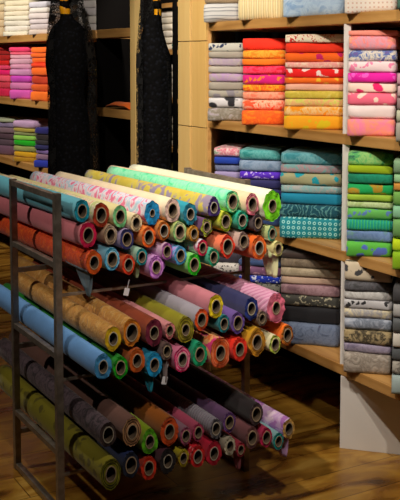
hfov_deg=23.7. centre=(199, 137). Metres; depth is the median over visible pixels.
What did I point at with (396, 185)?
folded fabric
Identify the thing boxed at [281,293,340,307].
folded fabric
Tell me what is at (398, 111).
folded fabric
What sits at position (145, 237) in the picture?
roll
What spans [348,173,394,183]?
folded fabric
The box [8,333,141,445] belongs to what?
roll
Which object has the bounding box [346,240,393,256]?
folded fabric
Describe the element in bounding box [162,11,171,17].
folded fabric
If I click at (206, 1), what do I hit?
folded fabric
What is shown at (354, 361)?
folded fabric
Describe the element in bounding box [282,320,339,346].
folded fabric
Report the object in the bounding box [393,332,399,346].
folded fabric
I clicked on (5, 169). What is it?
wall
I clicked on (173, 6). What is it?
niche shelf
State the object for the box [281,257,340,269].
folded fabric
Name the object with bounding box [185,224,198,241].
roll
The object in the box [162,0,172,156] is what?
wall
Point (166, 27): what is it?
folded fabric
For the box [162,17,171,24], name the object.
folded fabric
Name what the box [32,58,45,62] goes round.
folded fabric
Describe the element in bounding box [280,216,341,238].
folded fabric
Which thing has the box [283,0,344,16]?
folded fabric
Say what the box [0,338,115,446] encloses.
roll
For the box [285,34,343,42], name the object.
folded fabric
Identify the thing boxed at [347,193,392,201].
folded fabric
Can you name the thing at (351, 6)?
folded fabric
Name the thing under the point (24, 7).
folded fabric
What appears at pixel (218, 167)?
folded fabric
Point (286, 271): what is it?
folded fabric
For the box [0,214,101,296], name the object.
roll
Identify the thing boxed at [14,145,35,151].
folded fabric
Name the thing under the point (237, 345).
roll
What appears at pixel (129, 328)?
roll
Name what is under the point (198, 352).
roll
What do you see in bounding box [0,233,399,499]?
floor
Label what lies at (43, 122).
folded fabric
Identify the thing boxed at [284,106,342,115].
folded fabric
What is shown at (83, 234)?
roll
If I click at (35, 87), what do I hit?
folded fabric
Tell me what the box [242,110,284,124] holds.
folded fabric
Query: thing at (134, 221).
roll
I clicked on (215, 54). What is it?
folded fabric
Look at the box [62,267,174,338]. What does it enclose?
roll
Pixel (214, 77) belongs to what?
folded fabric
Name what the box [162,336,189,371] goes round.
roll
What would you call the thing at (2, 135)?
folded fabric
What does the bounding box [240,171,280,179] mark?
folded fabric
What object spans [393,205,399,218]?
folded fabric
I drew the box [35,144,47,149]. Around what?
folded fabric
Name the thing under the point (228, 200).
roll
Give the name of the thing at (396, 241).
folded fabric
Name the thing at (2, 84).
folded fabric
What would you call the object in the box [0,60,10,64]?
folded fabric
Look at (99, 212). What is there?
roll
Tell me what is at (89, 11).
folded fabric
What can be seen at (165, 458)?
roll
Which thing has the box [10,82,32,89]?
folded fabric
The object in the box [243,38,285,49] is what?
folded fabric
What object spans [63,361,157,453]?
roll
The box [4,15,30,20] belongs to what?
folded fabric
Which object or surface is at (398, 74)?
folded fabric
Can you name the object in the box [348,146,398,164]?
folded fabric
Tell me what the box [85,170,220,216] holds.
roll
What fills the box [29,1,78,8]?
folded fabric
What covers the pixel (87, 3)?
folded fabric
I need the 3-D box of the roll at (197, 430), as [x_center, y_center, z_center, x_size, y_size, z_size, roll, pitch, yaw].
[-0.293,0.957,3.735,0.045,0.068,1.165,-3,5,-30]
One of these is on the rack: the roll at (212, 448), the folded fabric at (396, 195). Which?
the roll at (212, 448)
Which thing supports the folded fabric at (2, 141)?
on the folded fabric at (4, 149)
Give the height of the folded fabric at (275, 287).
0.043 m
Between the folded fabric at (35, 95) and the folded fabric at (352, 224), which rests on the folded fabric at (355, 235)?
the folded fabric at (352, 224)
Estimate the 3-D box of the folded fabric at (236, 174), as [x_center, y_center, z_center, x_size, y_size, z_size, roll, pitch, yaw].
[0.172,0.171,4.801,0.121,0.037,0.329,1,5,16]
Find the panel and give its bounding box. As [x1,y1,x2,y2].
[340,375,399,454]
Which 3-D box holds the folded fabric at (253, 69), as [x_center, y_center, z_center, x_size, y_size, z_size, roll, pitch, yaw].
[0.334,-0.326,4.533,0.193,0.039,0.329,1,5,16]
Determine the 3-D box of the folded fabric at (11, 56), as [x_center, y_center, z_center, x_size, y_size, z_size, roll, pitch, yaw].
[-1.278,-0.631,7.403,0.226,0.030,0.327,3,6,36]
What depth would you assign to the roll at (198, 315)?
3.40 m
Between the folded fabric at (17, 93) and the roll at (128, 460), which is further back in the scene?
the folded fabric at (17, 93)
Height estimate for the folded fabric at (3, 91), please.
0.069 m
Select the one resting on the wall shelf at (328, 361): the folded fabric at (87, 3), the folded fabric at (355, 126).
the folded fabric at (355, 126)
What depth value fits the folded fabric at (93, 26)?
6.06 m
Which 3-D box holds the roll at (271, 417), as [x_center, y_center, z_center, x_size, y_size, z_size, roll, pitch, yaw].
[0.029,1.021,3.859,0.052,0.153,1.156,-3,5,-30]
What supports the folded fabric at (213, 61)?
on the folded fabric at (212, 69)
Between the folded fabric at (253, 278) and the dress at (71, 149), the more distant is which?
the dress at (71, 149)
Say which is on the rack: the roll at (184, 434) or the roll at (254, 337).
the roll at (254, 337)
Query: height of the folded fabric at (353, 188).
0.042 m
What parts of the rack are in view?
post, rail, rail, rail, rail, rail, post, rail, rail, post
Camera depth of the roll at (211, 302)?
3.34 m
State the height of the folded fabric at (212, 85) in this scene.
0.038 m
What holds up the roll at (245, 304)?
on the roll at (254, 337)
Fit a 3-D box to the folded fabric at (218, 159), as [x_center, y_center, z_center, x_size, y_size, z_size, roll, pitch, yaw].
[0.172,0.099,4.793,0.121,0.035,0.329,1,5,16]
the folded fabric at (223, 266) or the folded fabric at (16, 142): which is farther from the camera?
the folded fabric at (16, 142)
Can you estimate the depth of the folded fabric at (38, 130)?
6.88 m
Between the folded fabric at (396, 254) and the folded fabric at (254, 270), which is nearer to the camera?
the folded fabric at (396, 254)
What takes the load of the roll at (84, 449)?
on the rack
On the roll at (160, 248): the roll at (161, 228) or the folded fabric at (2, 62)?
the roll at (161, 228)
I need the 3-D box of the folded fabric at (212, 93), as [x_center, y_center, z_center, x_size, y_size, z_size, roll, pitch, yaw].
[0.168,-0.229,4.815,0.171,0.036,0.328,1,5,16]
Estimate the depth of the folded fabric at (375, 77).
3.72 m
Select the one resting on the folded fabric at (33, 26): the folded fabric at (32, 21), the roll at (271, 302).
the folded fabric at (32, 21)
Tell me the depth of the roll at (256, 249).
3.38 m
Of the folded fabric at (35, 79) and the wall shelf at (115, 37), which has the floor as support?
the wall shelf at (115, 37)
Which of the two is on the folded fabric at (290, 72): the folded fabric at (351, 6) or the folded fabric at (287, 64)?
the folded fabric at (287, 64)
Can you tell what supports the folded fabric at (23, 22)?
on the folded fabric at (7, 28)
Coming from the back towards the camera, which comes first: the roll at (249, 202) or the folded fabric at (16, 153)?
the folded fabric at (16, 153)
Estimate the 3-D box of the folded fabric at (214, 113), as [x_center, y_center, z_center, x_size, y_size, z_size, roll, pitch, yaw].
[0.164,-0.126,4.808,0.173,0.064,0.326,1,5,16]
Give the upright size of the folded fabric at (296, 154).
0.051 m
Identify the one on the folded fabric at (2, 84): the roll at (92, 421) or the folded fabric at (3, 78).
the folded fabric at (3, 78)
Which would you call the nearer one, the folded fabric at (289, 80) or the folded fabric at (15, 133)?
the folded fabric at (289, 80)
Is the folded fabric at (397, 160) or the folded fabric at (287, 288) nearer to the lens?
the folded fabric at (397, 160)
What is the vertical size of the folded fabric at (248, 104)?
0.047 m
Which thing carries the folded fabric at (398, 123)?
on the wall shelf at (328, 361)
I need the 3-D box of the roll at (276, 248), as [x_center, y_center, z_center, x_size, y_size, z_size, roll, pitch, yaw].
[0.001,0.394,3.865,0.041,0.138,1.127,-3,5,-30]
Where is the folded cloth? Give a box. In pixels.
[106,102,130,109]
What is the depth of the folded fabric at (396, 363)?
3.57 m
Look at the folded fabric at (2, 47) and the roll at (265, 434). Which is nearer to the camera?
the roll at (265, 434)
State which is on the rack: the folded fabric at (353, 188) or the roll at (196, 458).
the roll at (196, 458)
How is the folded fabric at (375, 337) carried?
on the folded fabric at (349, 346)
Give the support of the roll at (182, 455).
on the rack
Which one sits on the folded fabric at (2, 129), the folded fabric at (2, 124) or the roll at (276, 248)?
the folded fabric at (2, 124)
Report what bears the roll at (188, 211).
on the roll at (192, 233)
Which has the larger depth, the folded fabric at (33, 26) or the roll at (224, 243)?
the folded fabric at (33, 26)
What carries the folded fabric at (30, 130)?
on the folded fabric at (15, 133)
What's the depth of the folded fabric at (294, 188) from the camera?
4.14 m
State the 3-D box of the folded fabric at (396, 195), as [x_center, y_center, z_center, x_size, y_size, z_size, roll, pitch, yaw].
[0.826,0.214,3.675,0.133,0.055,0.322,1,5,16]
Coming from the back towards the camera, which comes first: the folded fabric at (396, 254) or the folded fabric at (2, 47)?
the folded fabric at (2, 47)
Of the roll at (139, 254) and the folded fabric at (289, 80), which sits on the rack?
the roll at (139, 254)
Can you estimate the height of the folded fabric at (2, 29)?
0.081 m
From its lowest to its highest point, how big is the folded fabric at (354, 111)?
0.053 m
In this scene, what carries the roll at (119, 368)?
on the rack
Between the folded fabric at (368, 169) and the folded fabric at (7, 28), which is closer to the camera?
the folded fabric at (368, 169)
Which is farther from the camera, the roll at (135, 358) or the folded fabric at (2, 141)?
the folded fabric at (2, 141)
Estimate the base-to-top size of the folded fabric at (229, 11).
0.092 m
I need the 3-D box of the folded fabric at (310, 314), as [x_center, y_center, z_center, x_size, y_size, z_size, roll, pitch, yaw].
[0.524,0.765,4.327,0.254,0.074,0.326,1,5,16]
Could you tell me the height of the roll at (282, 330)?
0.078 m
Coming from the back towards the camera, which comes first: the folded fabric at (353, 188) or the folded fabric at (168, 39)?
the folded fabric at (168, 39)
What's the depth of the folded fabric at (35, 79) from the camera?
6.90 m
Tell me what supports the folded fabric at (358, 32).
on the folded fabric at (355, 42)
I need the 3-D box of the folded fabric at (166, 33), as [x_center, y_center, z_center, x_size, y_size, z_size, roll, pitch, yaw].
[-0.152,-0.710,6.526,0.287,0.043,0.400,-3,5,-30]
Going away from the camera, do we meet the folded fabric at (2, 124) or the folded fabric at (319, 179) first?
the folded fabric at (319, 179)
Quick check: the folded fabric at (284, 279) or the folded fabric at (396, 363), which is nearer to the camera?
the folded fabric at (396, 363)
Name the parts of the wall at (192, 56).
panel, panel, panel, panel, panel, panel, panel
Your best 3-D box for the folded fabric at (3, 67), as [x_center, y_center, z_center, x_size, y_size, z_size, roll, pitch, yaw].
[-1.573,-0.589,7.929,0.286,0.035,0.327,3,6,36]
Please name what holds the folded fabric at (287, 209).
on the folded fabric at (290, 226)
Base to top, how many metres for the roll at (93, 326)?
0.087 m
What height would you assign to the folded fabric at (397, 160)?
0.052 m
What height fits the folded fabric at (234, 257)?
0.044 m
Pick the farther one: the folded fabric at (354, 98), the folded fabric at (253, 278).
the folded fabric at (253, 278)
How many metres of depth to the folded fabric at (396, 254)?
3.54 m
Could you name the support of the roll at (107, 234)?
on the roll at (110, 258)
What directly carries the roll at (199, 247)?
on the roll at (192, 265)
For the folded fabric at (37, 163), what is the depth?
6.88 m
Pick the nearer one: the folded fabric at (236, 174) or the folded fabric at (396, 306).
the folded fabric at (396, 306)
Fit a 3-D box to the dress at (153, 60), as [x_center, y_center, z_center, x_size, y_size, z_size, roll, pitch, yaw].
[-0.249,0.116,5.308,0.299,2.103,0.299,3,5,31]
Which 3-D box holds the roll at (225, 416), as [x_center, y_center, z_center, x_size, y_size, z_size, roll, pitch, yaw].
[-0.168,0.936,3.744,0.052,0.078,1.098,-3,5,-30]
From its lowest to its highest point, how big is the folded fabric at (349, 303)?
0.036 m
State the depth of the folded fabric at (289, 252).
4.17 m
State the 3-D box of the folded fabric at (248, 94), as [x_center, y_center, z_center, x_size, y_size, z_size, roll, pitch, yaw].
[0.334,-0.208,4.545,0.192,0.035,0.322,1,5,16]
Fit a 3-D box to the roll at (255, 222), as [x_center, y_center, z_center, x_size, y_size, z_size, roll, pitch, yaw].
[-0.095,0.265,3.888,0.045,0.080,1.223,-3,5,-30]
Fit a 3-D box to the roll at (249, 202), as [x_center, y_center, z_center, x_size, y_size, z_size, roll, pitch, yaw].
[-0.109,0.199,3.864,0.057,0.097,1.194,-3,5,-30]
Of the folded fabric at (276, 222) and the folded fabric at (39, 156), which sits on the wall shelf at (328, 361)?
the folded fabric at (276, 222)
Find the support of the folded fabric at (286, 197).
on the folded fabric at (287, 209)
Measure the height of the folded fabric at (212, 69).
0.034 m
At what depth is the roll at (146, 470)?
3.19 m
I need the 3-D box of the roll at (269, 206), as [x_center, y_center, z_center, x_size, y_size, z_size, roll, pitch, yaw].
[-0.021,0.208,3.852,0.083,0.132,1.128,-3,5,-30]
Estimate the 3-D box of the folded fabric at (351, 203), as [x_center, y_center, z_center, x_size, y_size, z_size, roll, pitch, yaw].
[0.713,0.252,3.910,0.176,0.028,0.324,1,5,16]
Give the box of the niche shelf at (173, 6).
[162,0,186,171]
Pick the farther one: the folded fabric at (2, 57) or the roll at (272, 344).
the folded fabric at (2, 57)
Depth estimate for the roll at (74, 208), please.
3.43 m
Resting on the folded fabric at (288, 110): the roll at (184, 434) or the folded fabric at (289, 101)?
the folded fabric at (289, 101)
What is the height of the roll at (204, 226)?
0.082 m
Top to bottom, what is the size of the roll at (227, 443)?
0.070 m
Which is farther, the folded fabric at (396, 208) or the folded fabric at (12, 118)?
the folded fabric at (12, 118)
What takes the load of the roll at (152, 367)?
on the rack
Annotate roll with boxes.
[0,173,108,226]
[0,175,89,221]
[0,195,96,247]
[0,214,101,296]
[0,284,111,378]
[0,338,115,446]
[0,365,120,489]
[3,283,127,378]
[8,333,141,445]
[9,175,126,227]
[18,256,140,345]
[18,272,120,350]
[20,374,139,477]
[30,171,159,224]
[32,259,162,346]
[39,336,178,445]
[56,171,179,221]
[62,261,193,342]
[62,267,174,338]
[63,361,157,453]
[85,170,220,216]
[89,241,119,270]
[95,223,116,244]
[95,240,146,277]
[98,267,207,330]
[107,165,258,214]
[107,166,239,212]
[112,226,133,249]
[115,249,134,295]
[115,342,144,372]
[117,437,155,479]
[119,379,191,444]
[120,373,203,440]
[123,211,141,231]
[127,370,221,437]
[129,164,280,221]
[130,271,222,317]
[132,224,155,247]
[133,238,172,267]
[134,341,161,392]
[138,338,172,383]
[139,252,163,278]
[142,219,169,240]
[150,440,175,473]
[155,372,235,431]
[159,219,185,241]
[162,240,186,264]
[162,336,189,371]
[163,265,257,320]
[165,238,207,255]
[165,251,200,274]
[166,441,188,466]
[167,363,262,425]
[171,337,206,365]
[174,376,271,446]
[176,199,196,224]
[176,439,204,466]
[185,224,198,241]
[189,362,294,456]
[191,433,221,465]
[192,216,211,236]
[192,328,228,367]
[196,210,231,231]
[197,263,284,322]
[198,230,234,258]
[198,246,218,265]
[205,326,246,361]
[207,313,229,332]
[212,228,248,250]
[213,431,234,454]
[222,305,244,333]
[222,429,244,469]
[226,210,247,229]
[227,321,265,356]
[228,414,258,448]
[230,223,276,257]
[232,228,265,259]
[244,309,266,325]
[245,214,262,231]
[245,320,293,344]
[246,321,280,353]
[260,421,283,449]
[262,240,282,277]
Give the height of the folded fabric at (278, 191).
0.045 m
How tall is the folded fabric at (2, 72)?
0.046 m
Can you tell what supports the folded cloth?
on the wall shelf at (115, 37)
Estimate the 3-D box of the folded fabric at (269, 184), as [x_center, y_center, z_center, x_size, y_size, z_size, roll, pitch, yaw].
[0.320,0.206,4.596,0.194,0.041,0.325,1,5,16]
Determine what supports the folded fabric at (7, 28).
on the folded fabric at (13, 33)
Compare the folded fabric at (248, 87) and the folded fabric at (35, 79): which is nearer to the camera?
the folded fabric at (248, 87)
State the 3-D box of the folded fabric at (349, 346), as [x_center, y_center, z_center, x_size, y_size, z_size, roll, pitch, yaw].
[0.712,0.831,3.960,0.187,0.036,0.328,1,5,16]
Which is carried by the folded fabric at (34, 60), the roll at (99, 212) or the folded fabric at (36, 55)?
the folded fabric at (36, 55)
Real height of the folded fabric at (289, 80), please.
0.026 m
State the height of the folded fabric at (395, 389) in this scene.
0.073 m
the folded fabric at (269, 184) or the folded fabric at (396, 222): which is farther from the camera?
the folded fabric at (269, 184)
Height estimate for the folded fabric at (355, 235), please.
0.044 m
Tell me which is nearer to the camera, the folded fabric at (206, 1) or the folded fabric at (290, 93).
the folded fabric at (290, 93)
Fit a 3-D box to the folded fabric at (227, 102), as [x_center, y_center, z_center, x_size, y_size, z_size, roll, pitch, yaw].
[0.167,-0.185,4.816,0.168,0.049,0.323,1,5,16]
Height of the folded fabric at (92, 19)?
0.050 m
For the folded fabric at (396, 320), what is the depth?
3.56 m
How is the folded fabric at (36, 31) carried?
on the wall shelf at (115, 37)
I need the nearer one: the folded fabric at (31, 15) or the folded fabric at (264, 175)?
the folded fabric at (264, 175)
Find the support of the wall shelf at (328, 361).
on the floor
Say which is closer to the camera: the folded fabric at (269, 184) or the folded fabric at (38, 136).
the folded fabric at (269, 184)
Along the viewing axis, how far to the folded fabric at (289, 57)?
4.08 m
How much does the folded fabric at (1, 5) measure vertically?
0.057 m
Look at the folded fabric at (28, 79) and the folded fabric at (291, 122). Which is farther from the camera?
the folded fabric at (28, 79)
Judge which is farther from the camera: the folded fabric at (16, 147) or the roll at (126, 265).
the folded fabric at (16, 147)
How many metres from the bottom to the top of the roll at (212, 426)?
0.075 m
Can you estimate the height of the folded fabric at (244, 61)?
0.031 m
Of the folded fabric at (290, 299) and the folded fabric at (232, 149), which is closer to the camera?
the folded fabric at (290, 299)
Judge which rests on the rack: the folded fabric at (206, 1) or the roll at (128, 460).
the roll at (128, 460)
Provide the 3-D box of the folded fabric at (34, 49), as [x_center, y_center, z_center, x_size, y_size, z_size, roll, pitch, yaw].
[-1.063,-0.645,6.992,0.178,0.043,0.327,3,6,36]
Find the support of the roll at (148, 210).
on the roll at (145, 237)
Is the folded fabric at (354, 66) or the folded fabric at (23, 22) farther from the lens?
the folded fabric at (23, 22)
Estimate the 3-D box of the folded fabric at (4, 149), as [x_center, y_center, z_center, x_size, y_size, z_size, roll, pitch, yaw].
[-1.570,0.090,7.968,0.310,0.083,0.327,3,6,36]
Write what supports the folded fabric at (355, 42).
on the folded fabric at (354, 55)
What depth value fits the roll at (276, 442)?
3.35 m
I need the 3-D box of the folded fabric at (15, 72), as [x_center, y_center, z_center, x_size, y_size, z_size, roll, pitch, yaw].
[-1.283,-0.511,7.406,0.228,0.050,0.324,3,6,36]
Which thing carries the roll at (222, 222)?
on the roll at (224, 243)
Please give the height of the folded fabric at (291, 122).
0.062 m
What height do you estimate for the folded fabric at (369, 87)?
0.037 m
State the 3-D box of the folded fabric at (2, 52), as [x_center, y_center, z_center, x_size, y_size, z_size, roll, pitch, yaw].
[-1.568,-0.711,7.925,0.287,0.036,0.328,3,6,36]
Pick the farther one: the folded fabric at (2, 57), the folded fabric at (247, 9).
the folded fabric at (2, 57)
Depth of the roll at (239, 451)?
3.31 m
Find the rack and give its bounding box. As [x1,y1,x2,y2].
[9,167,250,499]
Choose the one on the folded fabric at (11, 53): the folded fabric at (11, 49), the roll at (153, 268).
the folded fabric at (11, 49)
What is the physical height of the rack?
1.146 m
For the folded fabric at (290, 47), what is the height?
0.042 m
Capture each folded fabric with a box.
[0,4,8,11]
[0,11,3,19]
[0,27,6,36]
[0,45,37,49]
[0,50,9,54]
[0,55,10,59]
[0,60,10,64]
[0,65,10,69]
[0,69,9,74]
[0,75,12,81]
[0,82,12,87]
[0,88,14,95]
[0,116,40,121]
[0,122,16,127]
[0,127,15,132]
[0,133,15,139]
[0,139,13,144]
[0,145,14,154]
[3,31,28,36]
[4,5,29,10]
[4,11,29,15]
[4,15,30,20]
[4,20,30,25]
[5,0,55,5]
[5,26,30,31]
[9,47,31,51]
[9,89,31,98]
[10,52,31,54]
[10,55,33,58]
[10,59,31,63]
[10,64,33,68]
[10,69,34,75]
[10,76,31,82]
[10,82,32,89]
[13,118,48,128]
[13,128,34,132]
[13,135,36,140]
[13,156,37,161]
[14,131,35,135]
[14,140,36,146]
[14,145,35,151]
[14,151,37,157]
[28,13,77,18]
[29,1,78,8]
[29,7,76,13]
[29,19,77,23]
[29,29,49,34]
[30,24,53,29]
[30,91,49,100]
[31,47,45,52]
[31,53,45,57]
[31,63,45,66]
[31,67,46,75]
[31,84,49,90]
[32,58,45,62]
[32,76,47,83]
[34,160,47,167]
[35,126,48,134]
[35,140,47,144]
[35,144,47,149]
[36,134,48,140]
[36,149,47,154]
[36,154,47,159]
[77,8,95,15]
[78,0,95,7]
[78,16,95,23]
[81,24,95,30]
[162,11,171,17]
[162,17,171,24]
[162,24,171,30]
[163,30,171,36]
[165,37,171,43]
[204,3,238,22]
[205,0,238,3]
[208,43,243,51]
[208,107,245,120]
[209,51,242,57]
[209,58,250,65]
[209,66,242,72]
[209,73,243,81]
[209,82,245,89]
[209,90,245,97]
[209,97,243,107]
[213,262,238,271]
[214,142,252,156]
[214,156,240,164]
[215,164,240,170]
[215,170,241,178]
[218,253,241,261]
[238,0,282,20]
[239,159,282,171]
[239,249,284,267]
[239,265,281,275]
[239,274,281,283]
[240,144,292,159]
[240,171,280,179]
[242,59,286,64]
[242,99,284,109]
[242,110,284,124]
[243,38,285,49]
[243,50,285,57]
[243,65,285,73]
[243,74,286,84]
[243,84,287,91]
[243,91,286,99]
[250,179,281,188]
[252,282,281,292]
[263,212,280,225]
[272,189,281,198]
[280,172,341,185]
[280,203,341,217]
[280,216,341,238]
[281,146,342,164]
[281,163,341,173]
[281,184,341,193]
[281,192,341,204]
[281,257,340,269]
[281,266,340,278]
[281,275,340,285]
[281,283,340,296]
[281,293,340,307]
[281,304,340,323]
[282,246,336,260]
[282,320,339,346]
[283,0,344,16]
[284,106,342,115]
[284,115,342,129]
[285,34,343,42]
[285,53,343,61]
[285,62,343,67]
[285,77,342,83]
[285,90,342,98]
[285,98,342,105]
[286,43,343,52]
[286,68,343,76]
[286,84,342,90]
[344,276,396,291]
[344,290,392,300]
[344,298,393,310]
[344,307,392,319]
[344,316,392,330]
[344,327,392,345]
[344,340,392,353]
[344,350,392,373]
[345,0,397,13]
[345,259,393,282]
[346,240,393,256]
[347,118,396,135]
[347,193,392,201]
[347,200,393,208]
[347,207,392,219]
[347,218,393,230]
[347,229,392,242]
[348,72,399,82]
[348,82,398,92]
[348,92,397,104]
[348,104,397,118]
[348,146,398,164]
[348,164,393,173]
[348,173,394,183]
[348,182,393,194]
[349,30,399,36]
[349,36,399,50]
[349,50,399,60]
[349,61,399,71]
[391,373,399,393]
[392,250,399,269]
[392,346,399,359]
[392,359,399,373]
[393,190,399,204]
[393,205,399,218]
[393,218,399,237]
[393,237,399,250]
[393,277,399,302]
[393,302,399,317]
[393,317,399,331]
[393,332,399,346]
[394,153,399,173]
[394,173,399,182]
[394,182,399,190]
[396,109,399,121]
[396,122,399,141]
[397,73,399,84]
[397,97,399,109]
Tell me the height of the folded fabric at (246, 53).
0.038 m
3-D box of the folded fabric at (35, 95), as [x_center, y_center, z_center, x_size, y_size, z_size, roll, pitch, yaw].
[-1.071,-0.310,7.008,0.176,0.073,0.322,3,6,36]
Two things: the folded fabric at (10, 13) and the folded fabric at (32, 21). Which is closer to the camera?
the folded fabric at (32, 21)
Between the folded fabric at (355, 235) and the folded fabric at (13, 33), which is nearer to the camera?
the folded fabric at (355, 235)
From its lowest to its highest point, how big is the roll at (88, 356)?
0.092 m
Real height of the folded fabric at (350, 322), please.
0.048 m
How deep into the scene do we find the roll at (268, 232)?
3.39 m
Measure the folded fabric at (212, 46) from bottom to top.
0.040 m
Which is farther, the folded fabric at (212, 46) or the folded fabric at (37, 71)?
the folded fabric at (37, 71)
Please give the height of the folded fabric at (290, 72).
0.040 m
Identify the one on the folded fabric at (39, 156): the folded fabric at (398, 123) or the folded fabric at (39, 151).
the folded fabric at (39, 151)
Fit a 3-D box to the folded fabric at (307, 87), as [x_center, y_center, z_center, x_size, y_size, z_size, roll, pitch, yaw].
[0.532,-0.230,4.235,0.248,0.029,0.324,1,5,16]
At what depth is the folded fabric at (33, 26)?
6.87 m
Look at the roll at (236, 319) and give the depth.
3.27 m
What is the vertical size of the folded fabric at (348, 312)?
0.038 m
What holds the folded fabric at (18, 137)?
on the folded fabric at (16, 142)
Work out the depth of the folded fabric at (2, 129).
7.79 m
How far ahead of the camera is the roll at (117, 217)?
3.29 m
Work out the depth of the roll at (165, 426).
3.35 m
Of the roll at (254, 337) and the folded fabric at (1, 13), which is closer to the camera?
the roll at (254, 337)
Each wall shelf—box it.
[0,0,161,178]
[187,9,399,400]
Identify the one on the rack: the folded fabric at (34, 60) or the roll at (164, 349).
the roll at (164, 349)
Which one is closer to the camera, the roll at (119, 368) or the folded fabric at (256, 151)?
the roll at (119, 368)
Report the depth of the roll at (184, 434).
3.23 m
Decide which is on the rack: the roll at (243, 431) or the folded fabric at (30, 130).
the roll at (243, 431)
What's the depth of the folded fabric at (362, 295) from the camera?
3.79 m
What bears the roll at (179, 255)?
on the rack
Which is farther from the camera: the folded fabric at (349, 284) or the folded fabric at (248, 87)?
the folded fabric at (248, 87)
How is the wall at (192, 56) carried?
on the floor
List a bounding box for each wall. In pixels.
[0,103,10,174]
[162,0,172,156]
[178,0,207,370]
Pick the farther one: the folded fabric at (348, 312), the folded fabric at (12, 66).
the folded fabric at (12, 66)
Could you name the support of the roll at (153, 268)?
on the rack
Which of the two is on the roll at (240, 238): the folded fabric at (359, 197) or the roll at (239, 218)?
the roll at (239, 218)
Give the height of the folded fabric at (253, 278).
0.035 m
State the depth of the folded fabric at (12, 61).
7.27 m
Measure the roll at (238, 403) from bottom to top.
0.085 m
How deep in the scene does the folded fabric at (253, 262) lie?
4.49 m
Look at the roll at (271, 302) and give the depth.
3.38 m
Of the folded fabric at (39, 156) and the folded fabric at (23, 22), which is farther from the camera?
the folded fabric at (23, 22)
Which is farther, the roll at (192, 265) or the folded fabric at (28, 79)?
the folded fabric at (28, 79)
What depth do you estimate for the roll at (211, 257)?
3.35 m
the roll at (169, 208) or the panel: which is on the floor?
the panel
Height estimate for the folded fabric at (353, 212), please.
0.044 m
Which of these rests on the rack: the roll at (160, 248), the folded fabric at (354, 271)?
the roll at (160, 248)
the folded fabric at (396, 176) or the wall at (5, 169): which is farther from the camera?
the wall at (5, 169)
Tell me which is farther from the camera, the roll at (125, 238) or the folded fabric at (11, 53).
the folded fabric at (11, 53)
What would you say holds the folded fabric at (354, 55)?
on the folded fabric at (354, 66)
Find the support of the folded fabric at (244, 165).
on the folded fabric at (264, 175)
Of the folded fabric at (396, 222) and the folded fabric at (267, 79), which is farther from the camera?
the folded fabric at (267, 79)
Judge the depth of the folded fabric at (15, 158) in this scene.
7.29 m
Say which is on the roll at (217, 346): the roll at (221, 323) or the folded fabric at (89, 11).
the roll at (221, 323)
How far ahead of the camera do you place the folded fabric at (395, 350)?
3.57 m
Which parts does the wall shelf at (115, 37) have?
panel, panel, panel, panel, post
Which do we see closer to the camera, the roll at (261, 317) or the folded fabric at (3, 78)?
the roll at (261, 317)
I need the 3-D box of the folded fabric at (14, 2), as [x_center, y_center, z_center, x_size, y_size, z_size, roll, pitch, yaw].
[-1.322,-1.052,7.459,0.270,0.041,0.328,3,6,36]
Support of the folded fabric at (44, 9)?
on the folded fabric at (31, 15)
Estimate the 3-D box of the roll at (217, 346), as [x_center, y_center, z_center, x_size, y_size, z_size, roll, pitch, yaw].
[-0.230,0.687,3.772,0.082,0.120,1.222,-3,5,-30]
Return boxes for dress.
[45,0,99,257]
[136,0,171,169]
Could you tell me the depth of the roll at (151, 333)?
3.25 m
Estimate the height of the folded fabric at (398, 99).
0.044 m
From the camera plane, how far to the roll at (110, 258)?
3.28 m
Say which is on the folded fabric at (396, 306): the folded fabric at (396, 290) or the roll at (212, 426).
the folded fabric at (396, 290)
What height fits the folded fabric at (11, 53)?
0.020 m
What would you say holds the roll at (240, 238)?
on the rack
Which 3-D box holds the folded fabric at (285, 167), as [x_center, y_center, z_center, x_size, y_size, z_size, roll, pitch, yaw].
[0.523,0.123,4.282,0.262,0.036,0.329,1,5,16]
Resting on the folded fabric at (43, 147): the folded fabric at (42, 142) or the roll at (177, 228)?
the folded fabric at (42, 142)
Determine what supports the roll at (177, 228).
on the roll at (179, 255)
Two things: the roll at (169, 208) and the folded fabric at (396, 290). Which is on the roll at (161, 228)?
the roll at (169, 208)
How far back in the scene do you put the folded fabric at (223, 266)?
4.70 m
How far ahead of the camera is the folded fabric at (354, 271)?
3.79 m
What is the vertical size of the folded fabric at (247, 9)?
0.115 m
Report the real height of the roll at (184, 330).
0.096 m
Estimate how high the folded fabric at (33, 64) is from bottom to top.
0.028 m

